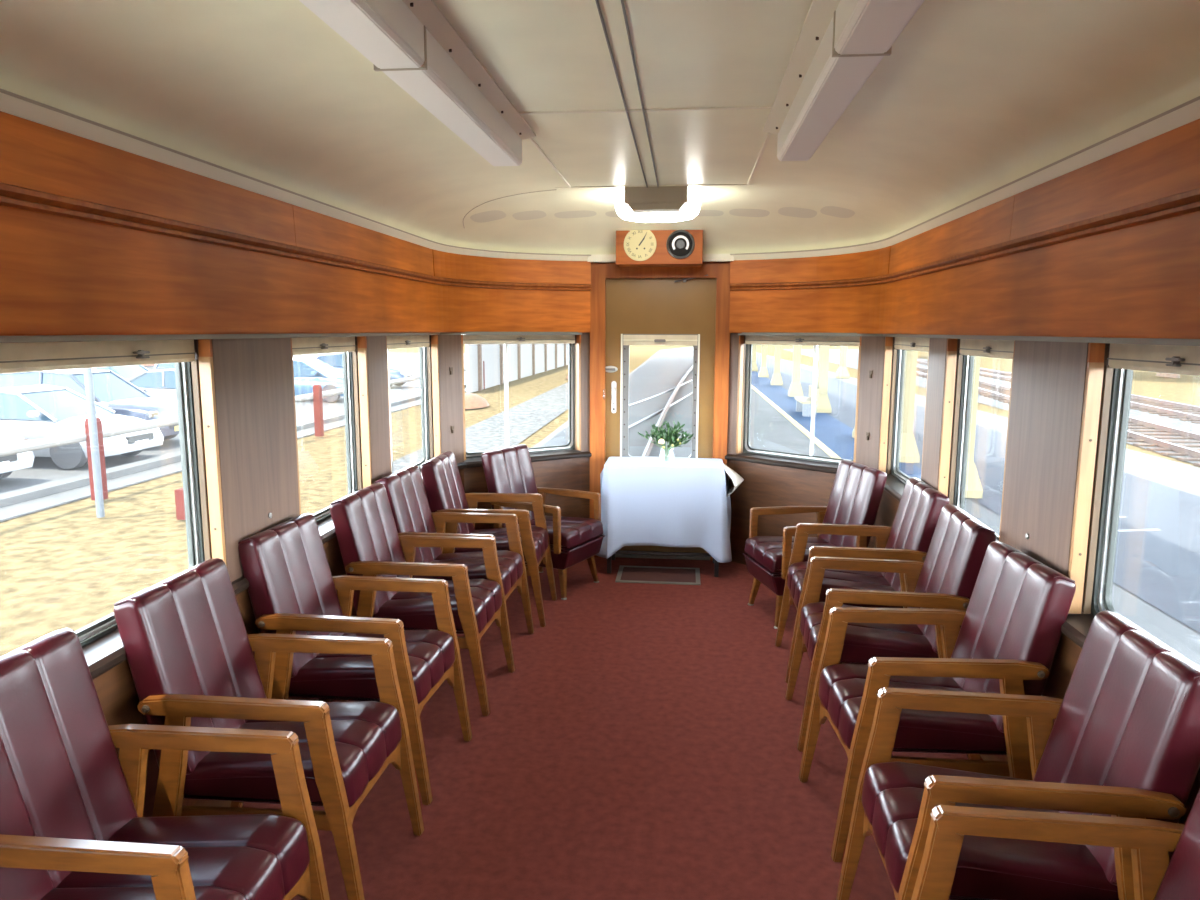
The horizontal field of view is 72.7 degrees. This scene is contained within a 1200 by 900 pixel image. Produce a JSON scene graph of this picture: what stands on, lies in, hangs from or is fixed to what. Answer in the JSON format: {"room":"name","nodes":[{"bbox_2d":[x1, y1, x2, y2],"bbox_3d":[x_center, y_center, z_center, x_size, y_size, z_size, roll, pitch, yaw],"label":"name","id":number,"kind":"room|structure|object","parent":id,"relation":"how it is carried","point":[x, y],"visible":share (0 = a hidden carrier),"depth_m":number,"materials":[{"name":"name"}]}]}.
{"room":"train carriage","nodes":[
{"label":"train carriage","id":0,"kind":"room"},
{"bbox_2d":[0,331,589,816],"bbox_3d":[-1.075,0.261,1.127,1.020,2.450,9.920,1,8,6],"label":"wall","id":1,"kind":"structure","parent":0,"point":[253,379],"depth_m":3.08,"materials":[{"name":"brown wood"}]},
{"bbox_2d":[0,339,225,645],"bbox_3d":[-1.420,0.163,1.932,0.110,0.826,1.660,1,8,6],"label":"window","id":2,"kind":"structure","parent":1,"relation":"in","point":[24,356],"depth_m":2.69,"materials":[{"name":"beige metal"}]},
{"bbox_2d":[0,340,194,373],"bbox_3d":[-1.424,-0.209,1.877,0.020,0.072,1.620,1,8,6],"label":"blind","id":3,"kind":"object","parent":2,"relation":"attached to","point":[24,356],"depth_m":2.21,"materials":[{"name":"fabric"}]},
{"bbox_2d":[0,332,581,342],"bbox_3d":[-1.100,-0.135,1.048,0.952,0.020,9.873,1,8,6],"label":"trim","id":4,"kind":"structure","parent":1,"relation":"attached to","point":[35,338],"depth_m":2.65,"materials":[{"name":"brown wood"}]},
{"bbox_2d":[0,205,589,332],"bbox_3d":[-1.385,-0.296,1.040,0.794,0.295,9.819,2,9,11],"label":"wall panel","id":5,"kind":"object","parent":1,"relation":"attached to","point":[59,274],"depth_m":2.59,"materials":[{"name":"brown wood"}]},
{"bbox_2d":[0,88,590,260],"bbox_3d":[-1.367,-0.646,0.983,0.803,0.048,9.815,2,9,11],"label":"trim","id":6,"kind":"structure","parent":1,"relation":"attached to","point":[11,105],"depth_m":2.52,"materials":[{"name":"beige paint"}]},
{"bbox_2d":[0,111,590,284],"bbox_3d":[-1.376,-0.549,1.002,0.808,0.156,9.818,2,9,11],"label":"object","id":7,"kind":"structure","parent":1,"relation":"attached to","point":[34,156],"depth_m":2.54,"materials":[{"name":"brown wood"}]},
{"bbox_2d":[0,183,590,290],"bbox_3d":[-1.369,-0.450,1.014,0.808,0.044,9.819,2,9,11],"label":"trim","id":8,"kind":"structure","parent":1,"relation":"attached to","point":[11,196],"depth_m":2.52,"materials":[{"name":"brown wood"}]},
{"bbox_2d":[290,336,371,522],"bbox_3d":[-1.238,-0.091,3.663,0.110,0.826,0.780,1,8,6],"label":"window","id":9,"kind":"structure","parent":1,"relation":"in","point":[300,345],"depth_m":4.00,"materials":[{"name":"beige metal"}]},
{"bbox_2d":[292,337,354,354],"bbox_3d":[-1.242,-0.463,3.609,0.020,0.072,0.740,1,8,6],"label":"blind","id":10,"kind":"object","parent":9,"relation":"attached to","point":[300,345],"depth_m":3.61,"materials":[{"name":"fabric"}]},
{"bbox_2d":[82,450,591,678],"bbox_3d":[-1.062,0.715,1.186,1.010,0.045,9.907,1,8,6],"label":"trim","id":11,"kind":"structure","parent":1,"relation":"attached to","point":[106,652],"depth_m":2.33,"materials":[{"name":"black"}]},
{"bbox_2d":[386,335,440,473],"bbox_3d":[-1.123,-0.251,4.751,0.110,0.826,0.910,1,8,6],"label":"window","id":12,"kind":"structure","parent":1,"relation":"in","point":[427,385],"depth_m":5.16,"materials":[{"name":"grey metal"}]},
{"bbox_2d":[387,335,429,348],"bbox_3d":[-1.127,-0.623,4.697,0.020,0.072,0.870,1,8,6],"label":"blind","id":13,"kind":"object","parent":12,"relation":"attached to","point":[410,341],"depth_m":4.73,"materials":[{"name":"fabric"}]},
{"bbox_2d":[470,210,505,222],"bbox_3d":[-0.661,-1.382,4.826,0.200,0.043,0.260,1,8,6],"label":"trim","id":14,"kind":"structure","parent":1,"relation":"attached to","point":[487,216],"depth_m":4.83,"materials":[{"name":"beige"}]},
{"bbox_2d":[461,335,580,459],"bbox_3d":[-0.548,-0.378,5.632,0.902,0.826,0.110,-5,10,-31],"label":"window","id":15,"kind":"structure","parent":1,"relation":"in","point":[574,352],"depth_m":5.76,"materials":[{"name":"grey metal"}]},
{"bbox_2d":[463,335,574,343],"bbox_3d":[-0.549,-0.757,5.581,0.862,0.060,0.020,-5,10,-31],"label":"blind","id":16,"kind":"object","parent":15,"relation":"attached to","point":[467,339],"depth_m":5.56,"materials":[{"name":"fabric"}]},
{"bbox_2d":[512,210,545,219],"bbox_3d":[-0.427,-1.421,4.938,0.200,0.031,0.220,1,8,6],"label":"trim","id":17,"kind":"structure","parent":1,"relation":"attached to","point":[536,214],"depth_m":4.94,"materials":[{"name":"beige"}]},
{"bbox_2d":[529,138,570,187],"bbox_3d":[-0.585,-0.751,0.094,0.012,0.012,8.280,1,8,6],"label":"trim","id":18,"kind":"structure","parent":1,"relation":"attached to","point":[533,142],"depth_m":3.52,"materials":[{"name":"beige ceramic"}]},
{"bbox_2d":[554,210,596,217],"bbox_3d":[-0.150,-1.441,4.987,0.260,0.023,0.180,1,8,6],"label":"trim","id":19,"kind":"structure","parent":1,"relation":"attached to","point":[584,213],"depth_m":4.98,"materials":[{"name":"beige"}]},
{"bbox_2d":[0,0,1199,254],"bbox_3d":[-0.091,-0.739,0.798,2.690,0.230,9.765,1,8,6],"label":"ceiling","id":20,"kind":"structure","parent":0,"point":[971,99],"depth_m":2.38,"materials":[{"name":"beige paint"}]},
{"bbox_2d":[299,0,535,165],"bbox_3d":[-0.515,-0.876,1.333,0.179,0.113,3.570,1,8,6],"label":"fluorescent light","id":21,"kind":"object","parent":20,"relation":"attached to","point":[412,42],"visible":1,"depth_m":2.04,"materials":[{"name":"white"}]},
{"bbox_2d":[595,0,647,187],"bbox_3d":[-0.186,-0.752,0.113,0.005,0.012,8.400,1,8,6],"label":"trim","id":22,"kind":"structure","parent":20,"relation":"attached to","point":[597,1],"depth_m":2.33,"materials":[{"name":"grey metal"}]},
{"bbox_2d":[621,0,658,186],"bbox_3d":[-0.130,-0.751,0.107,0.005,0.012,8.400,1,8,6],"label":"trim","id":23,"kind":"structure","parent":20,"relation":"attached to","point":[622,1],"depth_m":2.34,"materials":[{"name":"grey metal"}]},
{"bbox_2d":[615,186,700,221],"bbox_3d":[0.309,-1.313,4.388,0.464,0.140,0.440,1,8,6],"label":"ceiling lamp","id":24,"kind":"object","parent":20,"relation":"attached to","point":[654,203],"visible":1,"depth_m":4.20,"materials":[{"name":"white glass"}]},
{"bbox_2d":[696,210,723,215],"bbox_3d":[0.649,-1.437,4.944,0.200,0.017,0.160,1,8,6],"label":"trim","id":25,"kind":"structure","parent":20,"relation":"attached to","point":[701,212],"depth_m":4.94,"materials":[{"name":"beige"}]},
{"bbox_2d":[729,209,769,216],"bbox_3d":[0.894,-1.420,4.880,0.240,0.026,0.200,1,8,6],"label":"trim","id":26,"kind":"structure","parent":20,"relation":"attached to","point":[736,212],"depth_m":4.88,"materials":[{"name":"beige"}]},
{"bbox_2d":[747,133,771,184],"bbox_3d":[0.313,-0.735,0.002,0.012,0.012,8.280,1,8,6],"label":"trim","id":27,"kind":"structure","parent":20,"relation":"attached to","point":[769,134],"depth_m":3.41,"materials":[{"name":"beige paint"}]},
{"bbox_2d":[778,207,816,217],"bbox_3d":[1.152,-1.385,4.756,0.220,0.036,0.240,1,8,6],"label":"trim","id":28,"kind":"structure","parent":20,"relation":"attached to","point":[786,211],"depth_m":4.76,"materials":[{"name":"beige"}]},
{"bbox_2d":[820,206,854,217],"bbox_3d":[1.334,-1.337,4.582,0.180,0.040,0.260,1,8,6],"label":"trim","id":29,"kind":"structure","parent":20,"relation":"attached to","point":[834,211],"depth_m":4.58,"materials":[{"name":"beige"}]},
{"bbox_2d":[763,0,924,160],"bbox_3d":[0.501,-0.858,1.229,0.179,0.113,3.570,1,8,6],"label":"fluorescent light","id":30,"kind":"object","parent":20,"relation":"attached to","point":[840,44],"visible":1,"depth_m":2.01,"materials":[{"name":"white"}]},
{"bbox_2d":[242,557,982,899],"bbox_3d":[-0.088,1.548,1.227,2.980,0.120,10.150,1,8,6],"label":"floor","id":31,"kind":"structure","parent":0,"point":[641,742],"depth_m":3.07,"materials":[{"name":"red carpet"}]},
{"bbox_2d":[0,628,329,899],"bbox_3d":[-1.037,0.926,1.835,0.705,0.928,0.507,1,8,6],"label":"armchair","id":32,"kind":"object","parent":31,"relation":"on","point":[73,826],"visible":1,"depth_m":1.87,"materials":[{"name":"red leather"}]},
{"bbox_2d":[113,558,423,899],"bbox_3d":[-0.963,0.836,2.449,0.705,0.928,0.507,1,8,7],"label":"armchair","id":33,"kind":"object","parent":31,"relation":"on","point":[188,648],"visible":0.85,"depth_m":2.29,"materials":[{"name":"brown leather"}]},
{"bbox_2d":[238,513,471,804],"bbox_3d":[-0.906,0.744,3.079,0.705,0.928,0.507,1,8,9],"label":"armchair","id":34,"kind":"object","parent":31,"relation":"on","point":[292,588],"visible":0.79,"depth_m":2.93,"materials":[{"name":"brown leather"}]},
{"bbox_2d":[330,483,514,715],"bbox_3d":[-0.797,0.647,3.735,0.705,0.928,0.507,1,8,8],"label":"armchair","id":35,"kind":"object","parent":31,"relation":"on","point":[370,544],"visible":0.84,"depth_m":3.56,"materials":[{"name":"brown leather"}]},
{"bbox_2d":[375,465,533,633],"bbox_3d":[-0.744,0.574,4.237,0.705,0.928,0.507,1,8,8],"label":"armchair","id":36,"kind":"object","parent":31,"relation":"on","point":[412,515],"visible":0.48,"depth_m":4.27,"materials":[{"name":"brown leather"}]},
{"bbox_2d":[420,451,556,626],"bbox_3d":[-0.637,0.495,4.774,0.705,0.928,0.507,1,8,5],"label":"armchair","id":37,"kind":"object","parent":31,"relation":"on","point":[444,489],"visible":0.64,"depth_m":4.64,"materials":[{"name":"brown"}]},
{"bbox_2d":[481,444,604,599],"bbox_3d":[-0.367,0.442,5.299,0.681,0.882,0.526,5,10,30],"label":"lounge chair","id":38,"kind":"object","parent":31,"relation":"on","point":[573,540],"visible":0.62,"depth_m":5.22,"materials":[{"name":"red leather"}]},
{"bbox_2d":[615,565,700,584],"bbox_3d":[0.399,0.850,5.545,0.560,0.008,0.370,1,8,6],"label":"floor hatch","id":39,"kind":"object","parent":31,"relation":"on","point":[626,574],"visible":1,"depth_m":5.53,"materials":[{"name":"red metal"}]},
{"bbox_2d":[607,550,718,576],"bbox_3d":[0.444,0.462,5.671,0.780,0.740,0.380,1,8,6],"label":"table","id":40,"kind":"object","parent":31,"relation":"on","point":[716,565],"visible":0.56,"depth_m":5.54,"materials":[{"name":"black paint"}]},
{"bbox_2d":[596,457,743,562],"bbox_3d":[0.491,0.394,5.656,1.032,0.627,0.526,1,8,6],"label":"tablecloth","id":41,"kind":"object","parent":40,"relation":"on","point":[646,501],"visible":0.98,"depth_m":5.46,"materials":[{"name":"white fabric"}]},
{"bbox_3d":[0.456,0.038,5.567,0.108,0.100,0.108,1,8,6],"label":"glass vase","id":42,"kind":"object","parent":41,"relation":"on","visible":0},
{"bbox_2d":[638,417,693,461],"bbox_3d":[0.444,-0.074,5.550,0.382,0.306,0.228,1,8,6],"label":"flower bouquet","id":43,"kind":"object","parent":42,"relation":"in","point":[672,436],"visible":1,"depth_m":5.52,"materials":[{"name":"green plant"}]},
{"bbox_2d":[743,459,886,628],"bbox_3d":[1.234,0.527,4.755,0.681,0.882,0.526,-1,9,-11],"label":"lounge chair","id":44,"kind":"object","parent":31,"relation":"on","point":[857,489],"visible":0.56,"depth_m":4.70,"materials":[{"name":"red leather"}]},
{"bbox_2d":[775,477,949,682],"bbox_3d":[1.256,0.616,3.987,0.705,0.928,0.507,1,8,6],"label":"armchair","id":45,"kind":"object","parent":31,"relation":"on","point":[910,535],"visible":0.62,"depth_m":3.88,"materials":[{"name":"brown"}]},
{"bbox_2d":[785,504,995,750],"bbox_3d":[1.165,0.708,3.360,0.705,0.928,0.507,1,8,7],"label":"armchair","id":46,"kind":"object","parent":31,"relation":"on","point":[950,569],"visible":0.71,"depth_m":3.20,"materials":[{"name":"brown leather"}]},
{"bbox_2d":[799,541,1075,861],"bbox_3d":[1.089,0.801,2.724,0.705,0.928,0.507,0,8,1],"label":"armchair","id":47,"kind":"object","parent":31,"relation":"on","point":[1007,640],"visible":0.84,"depth_m":2.54,"materials":[{"name":"brown leather"}]},
{"bbox_2d":[836,610,1199,899],"bbox_3d":[1.016,0.901,2.042,0.705,0.928,0.507,1,8,6],"label":"armchair","id":48,"kind":"object","parent":31,"relation":"on","point":[1123,740],"visible":0.9,"depth_m":1.89,"materials":[{"name":"brown leather"}]},
{"bbox_2d":[911,789,1199,899],"bbox_3d":[0.937,0.984,1.478,0.705,0.928,0.507,1,8,6],"label":"armchair","id":49,"kind":"object","parent":31,"relation":"on","point":[1150,841],"visible":1,"depth_m":1.66,"materials":[{"name":"brown wood"}]},
{"bbox_2d":[591,262,729,263],"bbox_3d":[0.425,-1.448,5.698,0.980,0.390,0.120,1,8,6],"label":"wall","id":50,"kind":"structure","parent":0,"point":[702,262],"depth_m":5.62,"materials":[{"name":"brown wood"}]},
{"bbox_2d":[616,230,702,266],"bbox_3d":[0.400,-1.365,5.468,0.570,0.250,0.282,1,8,6],"label":"board","id":51,"kind":"object","parent":50,"relation":"attached to","point":[634,248],"visible":0.97,"depth_m":5.35,"materials":[{"name":"brown wood"}]},
{"bbox_2d":[624,230,655,260],"bbox_3d":[0.263,-1.353,5.358,0.216,0.216,0.009,1,8,6],"label":"clock","id":52,"kind":"object","parent":51,"relation":"on","point":[639,245],"depth_m":5.36,"materials":[{"name":"beige paint"}]},
{"bbox_2d":[590,264,729,560],"bbox_3d":[0.417,-0.251,5.826,0.980,2.105,0.094,1,8,6],"label":"door","id":53,"kind":"structure","parent":50,"relation":"in","point":[674,306],"depth_m":5.74,"materials":[{"name":"brown wood"}]},
{"bbox_2d":[587,254,733,262],"bbox_3d":[0.415,-1.321,5.616,1.000,0.048,0.080,1,8,6],"label":"trim","id":54,"kind":"structure","parent":50,"relation":"attached to","point":[607,258],"depth_m":5.59,"materials":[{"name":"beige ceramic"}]},
{"bbox_2d":[623,335,697,345],"bbox_3d":[0.425,-0.774,5.749,0.523,0.073,0.010,1,8,6],"label":"blind","id":55,"kind":"object","parent":50,"relation":"attached to","point":[674,340],"depth_m":5.74,"materials":[{"name":"fabric"}]},
{"bbox_2d":[727,332,1199,861],"bbox_3d":[0.904,0.296,0.924,1.020,2.450,9.920,1,8,6],"label":"wall","id":56,"kind":"structure","parent":0,"point":[1049,378],"depth_m":2.90,"materials":[{"name":"brown wood"}]},
{"bbox_2d":[519,106,771,114],"bbox_3d":[0.146,-1.136,2.722,0.903,0.010,0.016,1,8,6],"label":"trim","id":57,"kind":"structure","parent":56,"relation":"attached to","point":[737,107],"depth_m":2.72,"materials":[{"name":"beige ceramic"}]},
{"bbox_2d":[555,184,753,187],"bbox_3d":[0.289,-1.345,4.145,1.050,0.008,0.006,1,8,6],"label":"trim","id":58,"kind":"structure","parent":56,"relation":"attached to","point":[703,184],"depth_m":4.14,"materials":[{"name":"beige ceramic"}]},
{"bbox_2d":[615,554,709,559],"bbox_3d":[0.423,0.778,6.060,0.980,0.040,0.210,1,8,6],"label":"trim","id":59,"kind":"structure","parent":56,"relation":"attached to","point":[616,555],"depth_m":5.95,"materials":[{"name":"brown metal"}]},
{"bbox_2d":[736,335,861,463],"bbox_3d":[1.327,-0.345,5.439,0.902,0.826,0.110,8,11,43],"label":"window","id":60,"kind":"structure","parent":56,"relation":"in","point":[744,369],"depth_m":5.58,"materials":[{"name":"grey metal"}]},
{"bbox_2d":[745,336,859,345],"bbox_3d":[1.331,-0.723,5.388,0.862,0.060,0.020,8,11,43],"label":"blind","id":61,"kind":"object","parent":60,"relation":"attached to","point":[749,340],"depth_m":5.36,"materials":[{"name":"fabric"}]},
{"bbox_2d":[878,337,929,483],"bbox_3d":[1.706,-0.200,4.460,0.110,0.826,0.910,1,8,6],"label":"window","id":62,"kind":"structure","parent":56,"relation":"in","point":[901,344],"depth_m":4.88,"materials":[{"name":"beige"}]},
{"bbox_2d":[894,337,929,351],"bbox_3d":[1.712,-0.572,4.405,0.020,0.072,0.870,1,8,6],"label":"blind","id":63,"kind":"object","parent":62,"relation":"attached to","point":[901,343],"depth_m":4.47,"materials":[{"name":"fabric"}]},
{"bbox_2d":[725,453,1093,647],"bbox_3d":[0.887,0.750,0.986,1.010,0.045,9.907,1,8,6],"label":"trim","id":64,"kind":"structure","parent":56,"relation":"attached to","point":[1076,627],"depth_m":4.83,"materials":[{"name":"black wood"}]},
{"bbox_2d":[729,211,1199,335],"bbox_3d":[1.209,-0.249,0.774,0.794,0.295,9.819,0,8,1],"label":"wall panel","id":65,"kind":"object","parent":56,"relation":"attached to","point":[1142,279],"depth_m":2.68,"materials":[{"name":"brown wood"}]},
{"bbox_2d":[729,188,1199,290],"bbox_3d":[1.193,-0.404,0.750,0.808,0.044,9.819,0,8,1],"label":"trim","id":66,"kind":"structure","parent":56,"relation":"attached to","point":[1186,202],"depth_m":2.59,"materials":[{"name":"brown wood"}]},
{"bbox_2d":[730,119,1199,283],"bbox_3d":[1.201,-0.503,0.737,0.808,0.156,9.818,0,8,1],"label":"trim","id":67,"kind":"structure","parent":56,"relation":"attached to","point":[1167,164],"depth_m":2.66,"materials":[{"name":"brown wood"}]},
{"bbox_2d":[730,96,1199,259],"bbox_3d":[1.192,-0.600,0.720,0.803,0.048,9.815,0,8,1],"label":"trim","id":68,"kind":"structure","parent":56,"relation":"attached to","point":[1189,113],"depth_m":2.60,"materials":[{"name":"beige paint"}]},
{"bbox_2d":[738,332,1199,345],"bbox_3d":[0.926,-0.099,0.840,0.952,0.020,9.873,1,8,6],"label":"trim","id":69,"kind":"structure","parent":56,"relation":"attached to","point":[1150,341],"depth_m":2.75,"materials":[{"name":"brown wood"}]},
{"bbox_2d":[938,339,1014,541],"bbox_3d":[1.591,-0.040,3.373,0.110,0.826,0.780,1,8,6],"label":"window","id":70,"kind":"structure","parent":56,"relation":"in","point":[969,348],"depth_m":3.72,"materials":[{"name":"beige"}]},
{"bbox_2d":[959,339,1014,358],"bbox_3d":[1.597,-0.412,3.318,0.020,0.072,0.740,1,8,6],"label":"blind","id":71,"kind":"object","parent":70,"relation":"attached to","point":[1004,349],"depth_m":3.34,"materials":[{"name":"fabric"}]},
{"bbox_2d":[1068,343,1199,665],"bbox_3d":[1.409,0.214,1.641,0.110,0.826,1.660,1,8,6],"label":"window","id":72,"kind":"structure","parent":56,"relation":"in","point":[1123,358],"depth_m":2.42,"materials":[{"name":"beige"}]},
{"bbox_2d":[1108,343,1199,375],"bbox_3d":[1.415,-0.158,1.586,0.020,0.072,1.620,1,8,6],"label":"blind","id":73,"kind":"object","parent":72,"relation":"attached to","point":[1140,357],"depth_m":2.15,"materials":[{"name":"fabric"}]},
{"label":"outside","id":74,"kind":"structure","parent":0,"visible":0},
{"bbox_2d":[534,347,1199,665],"bbox_3d":[11.019,-9.373,81.959,11.600,0.001,153.700,1,8,6],"label":"road","id":75,"kind":"structure","parent":74,"point":[663,371],"depth_m":20.93,"materials":[{"name":"grey asphalt"}]},
{"bbox_2d":[642,365,692,455],"bbox_3d":[11.536,-8.035,72.295,9.766,0.140,133.000,1,8,6],"label":"railway track","id":76,"kind":"object","parent":75,"relation":"on","point":[649,445],"visible":0.15,"depth_m":24.77,"materials":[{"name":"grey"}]},
{"bbox_2d":[751,385,839,457],"bbox_3d":[9.671,-6.483,62.202,0.180,0.001,113.700,1,8,6],"label":"painted line","id":77,"kind":"object","parent":75,"relation":"on","point":[820,444],"depth_m":22.40,"materials":[{"name":"white paint"}]},
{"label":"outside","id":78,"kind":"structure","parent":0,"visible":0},
{"bbox_2d":[0,353,465,493],"bbox_3d":[-32.459,-1.653,28.583,49.900,0.001,130.000,1,8,6],"label":"car park surface","id":79,"kind":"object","parent":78,"point":[43,470],"depth_m":17.84,"materials":[{"name":"grey asphalt"}]},
{"bbox_2d":[0,431,34,478],"bbox_3d":[-11.944,-0.152,13.380,4.470,1.537,2.060,1,8,6],"label":"car","id":80,"kind":"object","parent":79,"relation":"on","point":[10,463],"visible":0.6,"depth_m":13.65,"materials":[{"name":"grey paint"}]},
{"bbox_2d":[0,385,163,469],"bbox_3d":[-11.181,-0.513,16.092,4.520,1.467,1.980,1,8,6],"label":"car","id":81,"kind":"object","parent":79,"relation":"on","point":[35,412],"visible":0.64,"depth_m":15.34,"materials":[{"name":"grey paint"}]},
{"bbox_2d":[126,432,153,443],"bbox_3d":[-8.999,-0.230,15.903,0.110,0.140,0.760,1,8,6],"label":"grille","id":82,"kind":"object","parent":81,"relation":"attached to","point":[135,437],"depth_m":15.88,"materials":[{"name":"grey metal"}]},
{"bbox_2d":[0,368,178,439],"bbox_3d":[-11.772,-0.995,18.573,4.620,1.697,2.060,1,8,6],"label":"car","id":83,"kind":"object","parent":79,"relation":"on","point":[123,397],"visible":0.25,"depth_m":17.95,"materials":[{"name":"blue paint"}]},
{"bbox_2d":[92,365,149,379],"bbox_3d":[-15.779,-2.149,26.346,4.620,1.697,2.060,1,8,6],"label":"car","id":84,"kind":"object","parent":79,"relation":"on","point":[126,372],"visible":0.02,"depth_m":25.92,"materials":[{"name":"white metal"}]},
{"bbox_2d":[127,369,176,399],"bbox_3d":[-12.008,-1.675,23.986,4.520,1.467,1.980,1,8,6],"label":"car","id":85,"kind":"object","parent":79,"relation":"on","point":[161,384],"visible":0.09,"depth_m":23.29,"materials":[{"name":"silver metal"}]},
{"bbox_2d":[293,358,343,401],"bbox_3d":[-10.922,-2.626,30.235,4.470,1.537,2.060,1,8,6],"label":"car","id":86,"kind":"object","parent":79,"relation":"on","point":[308,373],"visible":0.3,"depth_m":29.35,"materials":[{"name":"blue paint"}]},
{"bbox_2d":[316,354,415,386],"bbox_3d":[-10.792,-3.647,37.185,4.470,1.537,2.060,1,8,6],"label":"car","id":87,"kind":"object","parent":79,"relation":"on","point":[335,360],"visible":0.3,"depth_m":36.53,"materials":[{"name":"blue metal"}]},
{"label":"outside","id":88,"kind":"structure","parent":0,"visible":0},
{"bbox_2d":[756,352,1199,496],"bbox_3d":[13.605,-3.020,38.770,2.600,0.001,160.000,1,8,6],"label":"concrete apron","id":89,"kind":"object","parent":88,"point":[1180,476],"depth_m":16.08,"materials":[{"name":"grey concrete"}]},
{"bbox_2d":[834,346,849,377],"bbox_3d":[13.511,-6.288,45.109,0.720,4.600,0.720,1,8,6],"label":"column","id":90,"kind":"structure","parent":89,"relation":"on","point":[842,371],"depth_m":45.12,"materials":[{"name":"beige paint"}]},
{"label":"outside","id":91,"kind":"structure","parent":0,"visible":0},
{"bbox_2d":[0,387,465,521],"bbox_3d":[-5.935,-2.643,35.804,0.650,0.026,110.000,1,8,6],"label":"footpath","id":92,"kind":"structure","parent":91,"point":[16,510],"depth_m":13.56,"materials":[{"name":"concrete"}]},
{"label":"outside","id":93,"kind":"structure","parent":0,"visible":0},
{"bbox_2d":[0,344,1199,656],"bbox_3d":[15.366,-19.050,148.013,520.000,0.001,540.000,1,8,6],"label":"ground","id":94,"kind":"structure","parent":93,"point":[63,566],"depth_m":10.99,"materials":[{"name":"beige sand"}]},
{"bbox_2d":[84,368,104,517],"bbox_3d":[-6.969,-1.153,11.083,0.150,4.220,0.146,1,8,6],"label":"steel pole","id":95,"kind":"object","parent":94,"relation":"on","point":[88,376],"visible":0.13,"depth_m":11.21,"materials":[{"name":"grey metal"}]},
{"bbox_2d":[174,487,184,519],"bbox_3d":[-5.670,0.734,11.335,0.300,0.420,0.320,1,8,6],"label":"block","id":96,"kind":"object","parent":94,"relation":"on","point":[179,495],"visible":0.24,"depth_m":11.19,"materials":[{"name":"red"}]},
{"bbox_2d":[0,383,465,507],"bbox_3d":[-6.432,-2.708,35.847,0.350,0.140,110.000,1,8,6],"label":"kerb","id":97,"kind":"object","parent":94,"relation":"on","point":[21,495],"depth_m":14.32,"materials":[{"name":"concrete"}]},
{"bbox_2d":[0,361,484,499],"bbox_3d":[-7.300,-0.520,16.952,0.295,1.260,48.000,1,8,6],"label":"fence","id":98,"kind":"object","parent":94,"relation":"on","point":[32,445],"visible":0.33,"depth_m":12.58,"materials":[{"name":"red"}]},
{"bbox_2d":[465,393,488,408],"bbox_3d":[-4.531,-1.712,27.866,1.440,0.460,2.281,1,8,6],"label":"earth mound","id":99,"kind":"object","parent":94,"relation":"on","point":[472,401],"visible":0.6,"depth_m":27.32,"materials":[{"name":"beige soil"}]},
{"bbox_2d":[393,382,567,472],"bbox_3d":[-1.028,-2.845,37.290,2.200,0.001,46.000,1,8,6],"label":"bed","id":100,"kind":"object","parent":94,"relation":"on","point":[525,418],"visible":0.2,"depth_m":22.52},
{"bbox_2d":[465,344,567,392],"bbox_3d":[-3.074,-6.956,55.702,0.240,2.750,45.000,1,8,6],"label":"wall","id":101,"kind":"structure","parent":94,"relation":"on","point":[524,360],"depth_m":41.32,"materials":[{"name":"grey"}]},
{"bbox_2d":[784,349,1199,463],"bbox_3d":[23.288,-5.774,57.669,17.300,0.001,120.000,1,8,6],"label":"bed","id":102,"kind":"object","parent":94,"relation":"on","point":[834,354],"visible":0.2,"depth_m":28.97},
{"bbox_2d":[916,366,1199,466],"bbox_3d":[16.935,-2.515,34.909,2.948,0.160,67.475,2,9,11],"label":"railway track","id":103,"kind":"object","parent":102,"relation":"on","point":[986,389],"visible":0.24,"depth_m":20.22,"materials":[{"name":"brown"}]},
{"bbox_2d":[917,361,1199,423],"bbox_3d":[21.306,-2.959,38.008,3.026,0.160,68.636,2,9,12],"label":"railway track","id":104,"kind":"object","parent":102,"relation":"on","point":[1186,412],"visible":0.3,"depth_m":28.19,"materials":[{"name":"brown"}]},
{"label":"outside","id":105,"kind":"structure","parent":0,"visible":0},
{"label":"platform surface","id":106,"kind":"object","parent":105,"visible":0},
{"bbox_2d":[752,335,982,497],"bbox_3d":[4.183,-5.230,38.423,9.250,4.400,102.000,1,8,6],"label":"platform pillars","id":107,"kind":"structure","parent":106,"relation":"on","point":[909,453],"depth_m":16.29,"materials":[{"name":"beige paint"}]},
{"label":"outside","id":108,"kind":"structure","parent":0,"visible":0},
{"bbox_2d":[751,371,921,479],"bbox_3d":[10.754,-6.967,65.522,1.280,0.001,106.800,1,8,6],"label":"platform surface","id":109,"kind":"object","parent":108,"point":[836,435],"visible":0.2,"depth_m":22.66,"materials":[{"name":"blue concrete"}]},
{"bbox_2d":[794,385,819,416],"bbox_3d":[6.511,-1.561,25.709,0.510,0.850,1.800,1,8,6],"label":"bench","id":110,"kind":"object","parent":109,"relation":"on","point":[803,404],"visible":0.91,"depth_m":24.99,"materials":[{"name":"white paint"}]},
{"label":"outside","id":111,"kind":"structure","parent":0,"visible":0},
{"bbox_2d":[756,353,1199,632],"bbox_3d":[12.873,-6.425,61.873,3.700,0.001,113.700,1,8,6],"label":"platform surface","id":112,"kind":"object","parent":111,"point":[1161,567],"visible":0.33,"depth_m":11.43,"materials":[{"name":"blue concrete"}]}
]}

